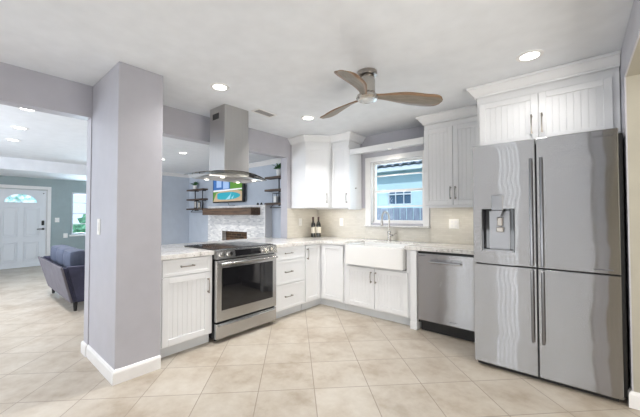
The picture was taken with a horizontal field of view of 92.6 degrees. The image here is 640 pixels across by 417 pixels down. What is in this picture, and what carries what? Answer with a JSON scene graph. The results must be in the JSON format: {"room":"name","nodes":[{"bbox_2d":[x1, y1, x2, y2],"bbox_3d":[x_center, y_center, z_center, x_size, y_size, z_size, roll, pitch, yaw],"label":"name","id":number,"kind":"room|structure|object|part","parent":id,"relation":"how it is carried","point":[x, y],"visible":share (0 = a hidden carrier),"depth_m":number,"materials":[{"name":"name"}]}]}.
{"room":"kitchen","nodes":[
{"label":"kitchen","id":0,"kind":"room"},
{"bbox_2d":[0,176,85,255],"bbox_3d":[-7.635,0.207,7.054,0.150,2.443,4.550,-1,-2,40],"label":"wall","id":1,"kind":"structure","parent":0,"point":[61,191],"depth_m":7.97,"materials":[{"name":"paint"}]},
{"bbox_2d":[0,184,51,269],"bbox_3d":[-7.256,0.438,7.410,0.161,1.994,1.100,-1,-2,40],"label":"door","id":2,"kind":"structure","parent":1,"relation":"in","point":[25,215],"depth_m":7.45,"materials":[{"name":"white wood"}]},
{"bbox_3d":[-7.242,0.626,7.394,0.013,1.320,0.680,-1,-2,40],"label":"panel molding","id":3,"kind":"part","parent":2,"relation":"part of","materials":[{"name":"white wood"}]},
{"bbox_3d":[-7.241,-0.247,7.413,0.016,0.237,0.620,-1,-2,40],"label":"fanlight frame","id":4,"kind":"part","parent":2,"relation":"part of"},
{"bbox_2d":[69,192,85,236],"bbox_3d":[-6.420,0.162,8.429,0.170,1.174,0.785,-1,-2,40],"label":"window","id":5,"kind":"structure","parent":1,"relation":"in","point":[72,223],"depth_m":8.23,"materials":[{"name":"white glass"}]},
{"bbox_2d":[0,156,86,180],"bbox_3d":[-6.938,-0.904,6.588,1.550,0.242,4.400,-1,-2,40],"label":"ceiling","id":6,"kind":"structure","parent":0,"point":[9,166],"depth_m":6.72,"materials":[{"name":"paint"}]},
{"bbox_2d":[89,61,162,369],"bbox_3d":[-1.702,0.102,2.665,0.707,2.443,0.326,-1,-2,40],"label":"wall column","id":7,"kind":"structure","parent":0,"point":[125,293],"depth_m":2.45,"materials":[{"name":"paint"}]},
{"bbox_2d":[97,219,99,234],"bbox_3d":[-1.880,0.154,2.593,0.072,0.135,0.010,-1,-2,40],"label":"light switch","id":8,"kind":"object","parent":7,"relation":"attached to","point":[98,220],"visible":1,"depth_m":2.58,"materials":[{"name":"plastic"}]},
{"bbox_2d":[86,344,160,385],"bbox_3d":[-1.700,1.268,2.627,0.723,0.107,0.342,-1,-2,40],"label":"baseboard","id":9,"kind":"structure","parent":7,"relation":"attached to","point":[114,377],"depth_m":2.41,"materials":[{"name":"white wood"}]},
{"bbox_2d":[0,62,317,344],"bbox_3d":[-1.773,0.115,3.226,0.147,2.443,5.979,-1,-2,40],"label":"wall","id":10,"kind":"structure","parent":0,"point":[20,87],"depth_m":2.80,"materials":[{"name":"paint"}]},
{"bbox_2d":[81,340,86,356],"bbox_3d":[-2.060,1.274,2.881,0.153,0.107,0.280,-1,-2,40],"label":"baseboard","id":11,"kind":"structure","parent":10,"relation":"attached to","point":[83,344],"depth_m":2.76,"materials":[{"name":"white wood"}]},
{"bbox_2d":[161,175,188,244],"bbox_3d":[-4.357,0.233,8.295,0.150,2.443,1.579,-1,-2,40],"label":"wall","id":12,"kind":"structure","parent":0,"point":[175,216],"depth_m":8.54,"materials":[{"name":"paint"}]},
{"bbox_2d":[189,163,280,242],"bbox_3d":[-1.862,0.209,7.297,5.249,2.443,0.120,-1,-2,40],"label":"wall","id":13,"kind":"structure","parent":0,"point":[255,193],"depth_m":7.10,"materials":[{"name":"paint"}]},
{"bbox_2d":[186,188,207,211],"bbox_3d":[-3.381,-0.212,8.399,0.860,0.633,0.167,-1,-2,40],"label":"wall shelf","id":14,"kind":"object","parent":13,"relation":"attached to","point":[199,189],"visible":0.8,"depth_m":8.28,"materials":[{"name":"brown wood"}]},
{"bbox_2d":[191,181,197,188],"bbox_3d":[-3.434,-0.643,8.422,0.198,0.228,0.217,0,-1,4],"label":"potted plant","id":15,"kind":"object","parent":14,"relation":"on","point":[193,183],"visible":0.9,"depth_m":8.40,"materials":[{"name":"green plant"}]},
{"bbox_2d":[162,158,280,177],"bbox_3d":[-2.354,-0.983,6.626,5.097,0.088,1.577,-1,-2,40],"label":"trim","id":16,"kind":"structure","parent":13,"relation":"attached to","point":[278,160],"depth_m":6.95,"materials":[{"name":"white wood"}]},
{"bbox_2d":[213,180,244,205],"bbox_3d":[-2.193,-0.412,7.410,1.200,0.700,0.126,-1,-2,37],"label":"television","id":17,"kind":"object","parent":13,"relation":"attached to","point":[223,192],"visible":0.81,"depth_m":7.34,"materials":[{"name":"black plastic"}]},
{"bbox_2d":[264,175,280,207],"bbox_3d":[-0.770,-0.337,6.192,0.900,0.648,0.167,-1,-2,40],"label":"wall shelf","id":18,"kind":"object","parent":13,"relation":"attached to","point":[278,203],"visible":0.44,"depth_m":6.23,"materials":[{"name":"brown wood"}]},
{"bbox_2d":[272,193,280,202],"bbox_3d":[-0.893,-0.216,6.277,0.127,0.194,0.118,-1,-2,40],"label":"lantern","id":19,"kind":"object","parent":18,"relation":"on","point":[276,196],"visible":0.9,"depth_m":6.25,"materials":[{"name":"metal"}]},
{"bbox_2d":[273,163,280,175],"bbox_3d":[-0.867,-0.798,6.226,0.228,0.274,0.228,-1,-2,40],"label":"potted plant","id":20,"kind":"object","parent":18,"relation":"on","point":[277,167],"visible":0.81,"depth_m":6.19,"materials":[{"name":"green plant"}]},
{"bbox_3d":[-0.838,-0.726,6.229,0.120,0.130,0.120,-1,-2,40],"label":"pot","id":21,"kind":"part","parent":20,"relation":"part of","materials":[{"name":"white ceramic"}]},
{"bbox_2d":[0,0,633,173],"bbox_3d":[-2.301,-1.181,2.668,14.100,0.120,8.000,-1,-2,40],"label":"ceiling","id":22,"kind":"structure","parent":0,"point":[281,58],"depth_m":2.17,"materials":[{"name":"paint"}]},
{"bbox_2d":[11,126,28,129],"bbox_3d":[-4.033,-1.082,4.111,0.176,0.005,0.176,-1,-2,40],"label":"recessed light","id":23,"kind":"object","parent":22,"relation":"in","point":[15,127],"visible":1,"depth_m":4.11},
{"bbox_2d":[17,107,36,111],"bbox_3d":[-3.233,-1.099,3.379,0.176,0.005,0.176,-1,-2,40],"label":"recessed light","id":24,"kind":"object","parent":22,"relation":"in","point":[17,107],"visible":0.44,"depth_m":3.42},
{"bbox_2d":[210,83,229,90],"bbox_3d":[-0.919,-1.113,2.807,0.176,0.005,0.176,-1,-2,40],"label":"recessed light","id":25,"kind":"object","parent":22,"relation":"in","point":[220,86],"visible":1,"depth_m":2.79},
{"bbox_2d":[186,104,266,182],"bbox_3d":[-0.992,-0.707,3.403,0.425,0.791,0.904,-1,-2,40],"label":"range hood","id":26,"kind":"object","parent":22,"relation":"attached to","point":[228,145],"visible":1,"depth_m":3.31,"materials":[{"name":"metal"}]},
{"bbox_2d":[213,113,218,119],"bbox_3d":[-1.136,-1.002,3.333,0.125,0.064,0.002,-1,-2,40],"label":"vent grille","id":27,"kind":"object","parent":26,"relation":"attached to","point":[215,115],"depth_m":3.33,"materials":[{"name":"black metal"}]},
{"bbox_2d":[192,173,261,182],"bbox_3d":[-0.992,-0.344,3.395,0.425,0.048,0.670,-1,-2,40],"label":"hood","id":28,"kind":"object","parent":26,"relation":"attached to","point":[227,177],"depth_m":3.31,"materials":[{"name":"metal"}]},
{"bbox_2d":[252,108,276,117],"bbox_3d":[-0.637,-1.095,3.511,0.136,0.007,0.280,-1,-2,37],"label":"ceiling vent","id":29,"kind":"object","parent":22,"relation":"in","point":[258,111],"visible":1,"depth_m":3.51,"materials":[{"name":"metal"}]},
{"bbox_2d":[301,115,314,119],"bbox_3d":[-0.144,-1.093,3.697,0.176,0.005,0.176,-1,-2,40],"label":"recessed light","id":30,"kind":"object","parent":22,"relation":"in","point":[307,117],"visible":1,"depth_m":3.67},
{"bbox_2d":[320,68,442,118],"bbox_3d":[0.289,-0.978,2.437,1.100,0.294,0.888,-1,-2,40],"label":"ceiling fan","id":31,"kind":"object","parent":22,"relation":"hanging from","point":[363,81],"visible":1,"depth_m":2.45,"materials":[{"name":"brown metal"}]},
{"bbox_3d":[0.190,-0.896,2.762,0.172,0.063,0.535,1,-2,-39],"label":"blade","id":32,"kind":"part","parent":31,"relation":"part of","materials":[{"name":"brown wood"}]},
{"bbox_3d":[0.259,-0.909,2.226,0.172,0.063,0.535,-1,-1,24],"label":"blade","id":33,"kind":"part","parent":31,"relation":"part of","materials":[{"name":"brown wood"}]},
{"bbox_3d":[0.389,-1.012,2.518,0.128,0.142,0.128,-1,-2,40],"label":"motor","id":34,"kind":"part","parent":31,"relation":"part of","materials":[{"name":"silver metal"}]},
{"bbox_3d":[0.700,-0.879,2.454,0.535,0.063,0.172,4,0,11],"label":"blade","id":35,"kind":"part","parent":31,"relation":"part of","materials":[{"name":"brown wood"}]},
{"bbox_2d":[516,49,543,61],"bbox_3d":[1.551,-1.127,2.262,0.176,0.005,0.176,-1,-2,40],"label":"recessed light","id":36,"kind":"object","parent":22,"relation":"in","point":[531,54],"visible":1,"depth_m":2.25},
{"bbox_2d":[0,266,639,416],"bbox_3d":[-2.300,1.373,2.610,14.100,0.100,8.000,-1,-2,40],"label":"floor","id":37,"kind":"structure","parent":0,"point":[320,360],"depth_m":2.42,"materials":[{"name":"tile"}]},
{"bbox_2d":[38,256,84,310],"bbox_3d":[-3.615,1.073,4.778,1.738,0.599,0.978,-1,-2,40],"label":"sofa","id":38,"kind":"object","parent":37,"relation":"on","point":[68,282],"visible":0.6,"depth_m":4.03,"materials":[{"name":"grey fabric"}]},
{"bbox_3d":[-3.885,1.006,4.461,1.738,0.480,0.142,-1,-2,40],"label":"panel","id":39,"kind":"part","parent":38,"relation":"part of","materials":[{"name":"grey fabric"}]},
{"bbox_3d":[-3.867,1.011,4.487,1.728,0.472,0.147,-1,-2,40],"label":"backrest","id":40,"kind":"part","parent":38,"relation":"part of","materials":[{"name":"grey fabric"}]},
{"bbox_3d":[-2.992,1.002,4.294,0.158,0.480,0.915,-1,-2,40],"label":"armrest","id":41,"kind":"part","parent":38,"relation":"part of","materials":[{"name":"fabric"}]},
{"bbox_3d":[-3.243,1.294,4.052,0.056,0.124,0.056,-1,-2,40],"label":"leg","id":42,"kind":"part","parent":38,"relation":"part of","materials":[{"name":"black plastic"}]},
{"bbox_3d":[-3.528,1.008,4.837,1.340,0.130,0.700,-1,-2,40],"label":"sofa cushion","id":43,"kind":"object","parent":38,"relation":"on","visible":0},
{"bbox_2d":[50,245,67,263],"bbox_3d":[-4.111,0.760,4.850,0.445,0.361,0.216,-1,-2,40],"label":"sofa cushion","id":44,"kind":"object","parent":43,"relation":"on","point":[53,248],"visible":0.31,"depth_m":4.72,"materials":[{"name":"blue fabric"}]},
{"bbox_2d":[56,246,74,266],"bbox_3d":[-3.768,0.753,4.559,0.445,0.361,0.216,-1,-2,40],"label":"sofa cushion","id":45,"kind":"object","parent":43,"relation":"on","point":[59,253],"visible":0.38,"depth_m":4.43,"materials":[{"name":"blue fabric"}]},
{"bbox_2d":[63,248,84,267],"bbox_3d":[-3.424,0.746,4.268,0.445,0.361,0.216,-1,-2,40],"label":"sofa cushion","id":46,"kind":"object","parent":43,"relation":"on","point":[71,257],"visible":0.66,"depth_m":4.13,"materials":[{"name":"blue fabric"}]},
{"bbox_2d":[160,255,211,357],"bbox_3d":[-1.456,0.895,3.007,0.670,0.871,0.532,-1,-2,40],"label":"base cabinet","id":47,"kind":"object","parent":37,"relation":"on","point":[186,283],"visible":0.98,"depth_m":2.82,"materials":[{"name":"white wood"}]},
{"bbox_3d":[-1.228,0.533,2.835,0.020,0.148,0.452,-1,-2,40],"label":"drawer","id":48,"kind":"part","parent":47,"relation":"part of","materials":[{"name":"white wood"}]},
{"bbox_2d":[184,241,277,340],"bbox_3d":[-0.998,0.880,3.498,0.745,0.924,0.786,-1,-2,40],"label":"range","id":49,"kind":"object","parent":37,"relation":"on","point":[243,272],"visible":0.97,"depth_m":3.24,"materials":[{"name":"silver metal"}]},
{"bbox_2d":[184,241,271,249],"bbox_3d":[-1.046,0.423,3.549,0.620,0.008,0.784,-1,-2,40],"label":"cooktop","id":50,"kind":"object","parent":49,"relation":"in","point":[239,244],"depth_m":3.45,"materials":[{"name":"black glass"}]},
{"bbox_3d":[-0.779,1.224,3.305,0.038,0.152,0.782,-1,-2,40],"label":"storage drawer","id":51,"kind":"part","parent":49,"relation":"part of","materials":[{"name":"metal"}]},
{"bbox_3d":[-0.779,0.828,3.314,0.038,0.610,0.782,-1,-2,40],"label":"oven door","id":52,"kind":"part","parent":49,"relation":"part of","materials":[{"name":"metal"}]},
{"bbox_3d":[-0.782,0.466,3.325,0.070,0.092,0.786,-1,-2,40],"label":"control panel","id":53,"kind":"part","parent":49,"relation":"part of","materials":[{"name":"metal"}]},
{"bbox_3d":[-0.752,1.165,3.284,0.038,0.022,0.729,-1,-2,40],"label":"handle","id":54,"kind":"part","parent":49,"relation":"part of","materials":[{"name":"metal"}]},
{"bbox_3d":[-0.739,0.555,3.287,0.066,0.025,0.718,-1,-2,40],"label":"handle","id":55,"kind":"part","parent":49,"relation":"part of","materials":[{"name":"metal"}]},
{"bbox_2d":[208,205,271,240],"bbox_3d":[-1.952,0.682,7.163,2.280,1.489,0.184,-1,-2,40],"label":"fireplace","id":56,"kind":"object","parent":37,"relation":"on","point":[220,227],"visible":0.5,"depth_m":6.99,"materials":[{"name":"stone"}]},
{"bbox_2d":[202,207,259,214],"bbox_3d":[-2.085,0.069,7.013,1.940,0.160,0.243,-1,-2,40],"label":"mantel beam","id":57,"kind":"structure","parent":56,"relation":"attached to","point":[241,210],"depth_m":6.71,"materials":[{"name":"brown wood"}]},
{"bbox_2d":[275,245,304,318],"bbox_3d":[-0.593,0.917,4.027,0.670,0.873,0.513,-1,-2,40],"label":"base cabinet","id":58,"kind":"object","parent":37,"relation":"on","point":[290,262],"visible":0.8,"depth_m":3.83,"materials":[{"name":"white wood"}]},
{"bbox_3d":[-0.371,1.085,3.836,0.020,0.298,0.502,-1,-2,40],"label":"drawer","id":59,"kind":"part","parent":58,"relation":"part of","materials":[{"name":"white wood"}]},
{"bbox_3d":[-0.371,0.785,3.842,0.020,0.282,0.502,-1,-2,40],"label":"drawer","id":60,"kind":"part","parent":58,"relation":"part of","materials":[{"name":"white wood"}]},
{"bbox_3d":[-0.371,0.555,3.848,0.020,0.158,0.502,-1,-2,40],"label":"drawer","id":61,"kind":"part","parent":58,"relation":"part of","materials":[{"name":"white wood"}]},
{"bbox_2d":[301,243,346,309],"bbox_3d":[0.029,0.928,4.465,0.992,0.871,0.945,-1,-2,40],"label":"base cabinet","id":62,"kind":"object","parent":37,"relation":"on","point":[324,263],"visible":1,"depth_m":4.16,"materials":[{"name":"white wood"}]},
{"bbox_3d":[-0.103,0.864,4.157,0.020,0.742,0.288,-1,-2,40],"label":"door","id":63,"kind":"part","parent":62,"relation":"part of","materials":[{"name":"white wood"}]},
{"bbox_2d":[161,236,473,259],"bbox_3d":[-0.100,0.444,3.366,3.090,0.040,2.809,-1,-2,40],"label":"countertop","id":64,"kind":"structure","parent":62,"relation":"on","point":[168,251],"depth_m":3.67,"materials":[{"name":"stone"}]},
{"bbox_2d":[311,217,315,236],"bbox_3d":[-0.110,0.297,4.914,0.076,0.324,0.076,-1,-2,40],"label":"wine bottle","id":65,"kind":"object","parent":64,"relation":"on","point":[313,226],"visible":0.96,"depth_m":4.88,"materials":[{"name":"black glass"}]},
{"bbox_2d":[316,217,320,236],"bbox_3d":[-0.025,0.297,4.914,0.076,0.324,0.076,-1,-2,40],"label":"wine bottle","id":66,"kind":"object","parent":64,"relation":"on","point":[318,225],"visible":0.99,"depth_m":4.88,"materials":[{"name":"black glass"}]},
{"bbox_2d":[345,242,407,269],"bbox_3d":[0.779,0.585,3.882,0.796,0.249,0.496,-1,-2,40],"label":"farmhouse sink","id":67,"kind":"object","parent":64,"relation":"in","point":[370,254],"visible":0.89,"depth_m":3.68,"materials":[{"name":"ceramic"}]},
{"bbox_2d":[380,211,396,240],"bbox_3d":[0.922,0.237,4.160,0.212,0.408,0.121,0,-1,2],"label":"faucet","id":68,"kind":"object","parent":64,"relation":"on","point":[388,231],"visible":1,"depth_m":4.17,"materials":[{"name":"silver metal"}]},
{"bbox_3d":[0.892,0.172,4.157,0.156,0.278,0.025,1,-2,-32],"label":"spout","id":69,"kind":"part","parent":68,"relation":"part of","materials":[{"name":"silver metal"}]},
{"bbox_3d":[0.172,0.864,4.152,0.360,0.742,0.020,-1,-2,40],"label":"door","id":70,"kind":"part","parent":62,"relation":"part of","materials":[{"name":"white wood"}]},
{"bbox_2d":[344,245,420,329],"bbox_3d":[0.880,0.915,3.921,1.000,0.871,0.654,-1,-2,40],"label":"base cabinet","id":71,"kind":"object","parent":37,"relation":"on","point":[387,294],"visible":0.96,"depth_m":3.65,"materials":[{"name":"white wood"}]},
{"bbox_3d":[0.506,0.985,3.866,0.418,0.494,0.020,-1,-2,40],"label":"door","id":72,"kind":"part","parent":71,"relation":"part of","materials":[{"name":"white wood"}]},
{"bbox_3d":[0.833,0.979,3.590,0.422,0.494,0.020,-1,-2,40],"label":"door","id":73,"kind":"part","parent":71,"relation":"part of","materials":[{"name":"white wood"}]},
{"bbox_2d":[417,251,475,341],"bbox_3d":[1.478,0.903,3.373,0.612,0.866,0.640,-1,-2,40],"label":"dishwasher","id":74,"kind":"object","parent":37,"relation":"on","point":[445,281],"visible":0.72,"depth_m":3.16,"materials":[{"name":"silver metal"}]},
{"bbox_3d":[1.282,0.565,3.154,0.315,0.020,0.041,-1,-2,40],"label":"handle","id":75,"kind":"part","parent":74,"relation":"part of","materials":[{"name":"metal"}]},
{"bbox_2d":[472,128,628,401],"bbox_3d":[1.935,0.394,2.630,0.930,1.851,0.894,-1,-2,40],"label":"refrigerator","id":76,"kind":"object","parent":37,"relation":"on","point":[550,300],"visible":1,"depth_m":2.26,"materials":[{"name":"silver metal"}]},
{"bbox_3d":[1.474,0.186,2.524,0.214,0.328,0.054,-1,-2,40],"label":"dispenser panel","id":77,"kind":"part","parent":76,"relation":"part of","materials":[{"name":"metal"}]},
{"bbox_3d":[1.481,0.133,2.515,0.049,0.120,0.035,-1,-2,40],"label":"dispenser lever","id":78,"kind":"part","parent":76,"relation":"part of","materials":[{"name":"beige plastic"}]},
{"bbox_3d":[1.504,-0.039,2.509,0.442,0.990,0.068,-1,-2,40],"label":"door","id":79,"kind":"part","parent":76,"relation":"part of","materials":[{"name":"metal"}]},
{"bbox_3d":[1.504,0.871,2.488,0.442,0.814,0.068,-1,-2,40],"label":"door","id":80,"kind":"part","parent":76,"relation":"part of","materials":[{"name":"metal"}]},
{"bbox_3d":[1.618,0.027,2.343,0.019,0.825,0.034,-1,-2,40],"label":"handle","id":81,"kind":"part","parent":76,"relation":"part of","materials":[{"name":"metal"}]},
{"bbox_3d":[1.619,0.743,2.326,0.019,0.542,0.034,-1,-2,40],"label":"handle","id":82,"kind":"part","parent":76,"relation":"part of","materials":[{"name":"metal"}]},
{"bbox_3d":[1.668,0.026,2.301,0.019,0.825,0.034,-1,-2,40],"label":"handle","id":83,"kind":"part","parent":76,"relation":"part of","materials":[{"name":"metal"}]},
{"bbox_3d":[1.668,0.742,2.284,0.019,0.542,0.034,-1,-2,40],"label":"handle","id":84,"kind":"part","parent":76,"relation":"part of","materials":[{"name":"metal"}]},
{"bbox_3d":[1.850,-0.046,2.215,0.454,0.990,0.068,-1,-2,40],"label":"door","id":85,"kind":"part","parent":76,"relation":"part of","materials":[{"name":"metal"}]},
{"bbox_3d":[1.851,0.864,2.194,0.454,0.814,0.068,-1,-2,40],"label":"door","id":86,"kind":"part","parent":76,"relation":"part of","materials":[{"name":"metal"}]},
{"bbox_2d":[318,126,473,244],"bbox_3d":[1.390,0.132,4.060,3.623,2.443,0.161,-1,-2,40],"label":"wall","id":87,"kind":"structure","parent":0,"point":[353,226],"depth_m":4.24,"materials":[{"name":"tile"}]},
{"bbox_2d":[291,143,331,208],"bbox_3d":[-0.029,-0.485,4.753,0.554,0.968,0.630,-1,-2,40],"label":"upper cabinet","id":88,"kind":"object","parent":87,"relation":"attached to","point":[311,163],"visible":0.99,"depth_m":4.52,"materials":[{"name":"white wood"}]},
{"bbox_3d":[-0.041,-0.461,4.513,0.338,0.896,0.020,0,-1,-5],"label":"door","id":89,"kind":"part","parent":88,"relation":"part of","materials":[{"name":"white wood"}]},
{"bbox_2d":[294,140,360,144],"bbox_3d":[0.094,-1.023,4.667,0.870,0.101,0.622,-1,-2,40],"label":"soffit box","id":90,"kind":"object","parent":88,"relation":"on","point":[344,140],"visible":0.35,"depth_m":4.53,"materials":[{"name":"white wood"}]},
{"bbox_2d":[288,131,365,144],"bbox_3d":[0.086,-1.029,4.488,1.183,0.095,0.368,0,-1,4],"label":"crown molding","id":91,"kind":"structure","parent":87,"relation":"attached to","point":[349,135],"depth_m":4.50,"materials":[{"name":"white wood"}]},
{"bbox_2d":[332,141,361,209],"bbox_3d":[0.396,-0.478,4.570,0.351,0.992,0.360,-1,-2,40],"label":"upper cabinet","id":92,"kind":"object","parent":87,"relation":"attached to","point":[346,168],"visible":0.99,"depth_m":4.47,"materials":[{"name":"white wood"}]},
{"bbox_3d":[0.293,-0.462,4.479,0.300,0.896,0.020,-1,-2,40],"label":"door","id":93,"kind":"part","parent":92,"relation":"part of","materials":[{"name":"white wood"}]},
{"bbox_3d":[0.515,-0.427,4.489,0.018,0.886,0.328,-1,-2,40],"label":"panel","id":94,"kind":"part","parent":92,"relation":"part of","materials":[{"name":"white wood"}]},
{"bbox_2d":[350,137,423,154],"bbox_3d":[0.940,-0.811,4.148,1.074,0.078,0.336,-1,-2,40],"label":"window valance","id":95,"kind":"object","parent":87,"relation":"attached to","point":[416,141],"visible":0.98,"depth_m":4.03,"materials":[{"name":"white wood"}]},
{"bbox_2d":[364,150,430,227],"bbox_3d":[1.085,-0.249,4.301,0.983,1.012,0.199,-1,-2,40],"label":"window","id":96,"kind":"structure","parent":87,"relation":"in","point":[371,191],"depth_m":4.39,"materials":[{"name":"glass"},{"name":"painted wood"}]},
{"bbox_3d":[1.054,0.248,4.251,0.983,0.016,0.100,-1,-2,40],"label":"sill","id":97,"kind":"part","parent":96,"relation":"part of","materials":[{"name":"wood"}]},
{"bbox_3d":[1.107,-0.232,4.325,0.763,0.881,0.055,-1,-2,40],"label":"frame","id":98,"kind":"part","parent":96,"relation":"part of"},
{"bbox_2d":[416,104,476,125],"bbox_3d":[1.532,-1.050,3.606,0.663,0.095,0.407,-1,-2,40],"label":"crown molding","id":99,"kind":"structure","parent":87,"relation":"attached to","point":[470,110],"depth_m":3.44,"materials":[{"name":"white wood"}]},
{"bbox_2d":[424,116,477,207],"bbox_3d":[1.602,-0.503,3.549,0.690,0.990,0.360,-1,-2,40],"label":"upper cabinet","id":100,"kind":"object","parent":87,"relation":"attached to","point":[448,161],"visible":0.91,"depth_m":3.47,"materials":[{"name":"white wood"}]},
{"bbox_3d":[1.377,-0.488,3.562,0.326,0.900,0.020,-1,-2,40],"label":"door","id":101,"kind":"part","parent":100,"relation":"part of","materials":[{"name":"white wood"}]},
{"bbox_3d":[1.516,-0.021,3.437,0.686,0.021,0.010,-1,-2,40],"label":"light rail","id":102,"kind":"part","parent":100,"relation":"part of","materials":[{"name":"white wood"}]},
{"bbox_2d":[424,115,476,125],"bbox_3d":[1.613,-1.049,3.575,0.690,0.101,0.327,-1,-2,40],"label":"soffit box","id":103,"kind":"object","parent":100,"relation":"on","point":[472,115],"visible":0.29,"depth_m":3.48,"materials":[{"name":"white wood"}]},
{"bbox_3d":[1.629,-0.493,3.349,0.326,0.900,0.020,-1,-2,40],"label":"door","id":104,"kind":"part","parent":100,"relation":"part of","materials":[{"name":"white wood"}]},
{"bbox_2d":[449,219,458,228],"bbox_3d":[1.637,0.187,3.737,0.118,0.118,0.008,-1,-2,40],"label":"outlet","id":105,"kind":"object","parent":87,"relation":"attached to","point":[453,223],"visible":1,"depth_m":3.74,"materials":[{"name":"plastic"}]},
{"bbox_2d":[477,67,620,145],"bbox_3d":[2.073,-0.794,2.832,0.955,0.502,0.844,-1,-2,40],"label":"upper cabinet","id":106,"kind":"object","parent":87,"relation":"attached to","point":[591,101],"visible":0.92,"depth_m":2.49,"materials":[{"name":"white wood"}]},
{"bbox_3d":[1.651,-0.757,2.694,0.444,0.410,0.020,-1,-2,40],"label":"door","id":107,"kind":"part","parent":106,"relation":"part of","materials":[{"name":"white wood"}]},
{"bbox_3d":[1.768,-0.704,2.558,0.017,0.163,0.034,-1,-2,40],"label":"handle","id":108,"kind":"part","parent":106,"relation":"part of","materials":[{"name":"silver metal"}]},
{"bbox_3d":[1.994,-0.764,2.404,0.446,0.410,0.020,-1,-2,40],"label":"door","id":109,"kind":"part","parent":106,"relation":"part of","materials":[{"name":"white wood"}]},
{"bbox_2d":[619,0,639,392],"bbox_3d":[0.511,0.041,0.096,0.160,2.443,7.350,-1,-2,40],"label":"wall","id":110,"kind":"structure","parent":0,"point":[629,69],"depth_m":2.02,"materials":[{"name":"paint"}]},
{"bbox_2d":[466,50,620,101],"bbox_3d":[1.898,-1.072,2.683,1.025,0.095,0.448,-1,-2,40],"label":"crown molding","id":111,"kind":"structure","parent":110,"relation":"attached to","point":[610,60],"depth_m":2.46,"materials":[{"name":"white wood"}]},
{"bbox_2d":[628,388,639,410],"bbox_3d":[2.116,1.251,1.975,0.176,0.107,0.066,-1,-2,40],"label":"baseboard","id":112,"kind":"structure","parent":110,"relation":"attached to","point":[633,397],"depth_m":1.99,"materials":[{"name":"white wood"}]},
{"label":"outside","id":113,"kind":"structure","parent":0,"visible":0},
{"bbox_3d":[-0.300,1.666,7.986,28.000,0.200,28.000,-1,-2,40],"label":"ground","id":114,"kind":"structure","parent":113,"visible":0},
{"bbox_2d":[73,214,85,232],"bbox_3d":[-7.687,0.918,10.707,1.661,1.847,1.702,-1,-2,40],"label":"shrub","id":115,"kind":"object","parent":114,"relation":"on","point":[77,228],"visible":0.06,"depth_m":10.19,"materials":[{"name":"green plant"}]},
{"bbox_2d":[377,160,421,219],"bbox_3d":[3.413,-0.725,10.107,11.400,4.670,3.612,-1,-2,40],"label":"neighbor house","id":116,"kind":"structure","parent":114,"relation":"on","point":[409,181],"depth_m":9.02,"materials":[{"name":"paint"}]},
{"bbox_3d":[2.391,-0.337,9.115,0.730,0.430,0.010,-1,-2,40],"label":"pane","id":117,"kind":"part","parent":116,"relation":"part of","materials":[{"name":"clear glass"}]},
{"bbox_2d":[377,208,422,219],"bbox_3d":[1.998,0.753,6.755,9.125,1.562,0.060,-1,-2,40],"label":"fence","id":118,"kind":"object","parent":114,"relation":"on","point":[399,213],"visible":0.04,"depth_m":6.87,"materials":[{"name":"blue wood"}]}
]}

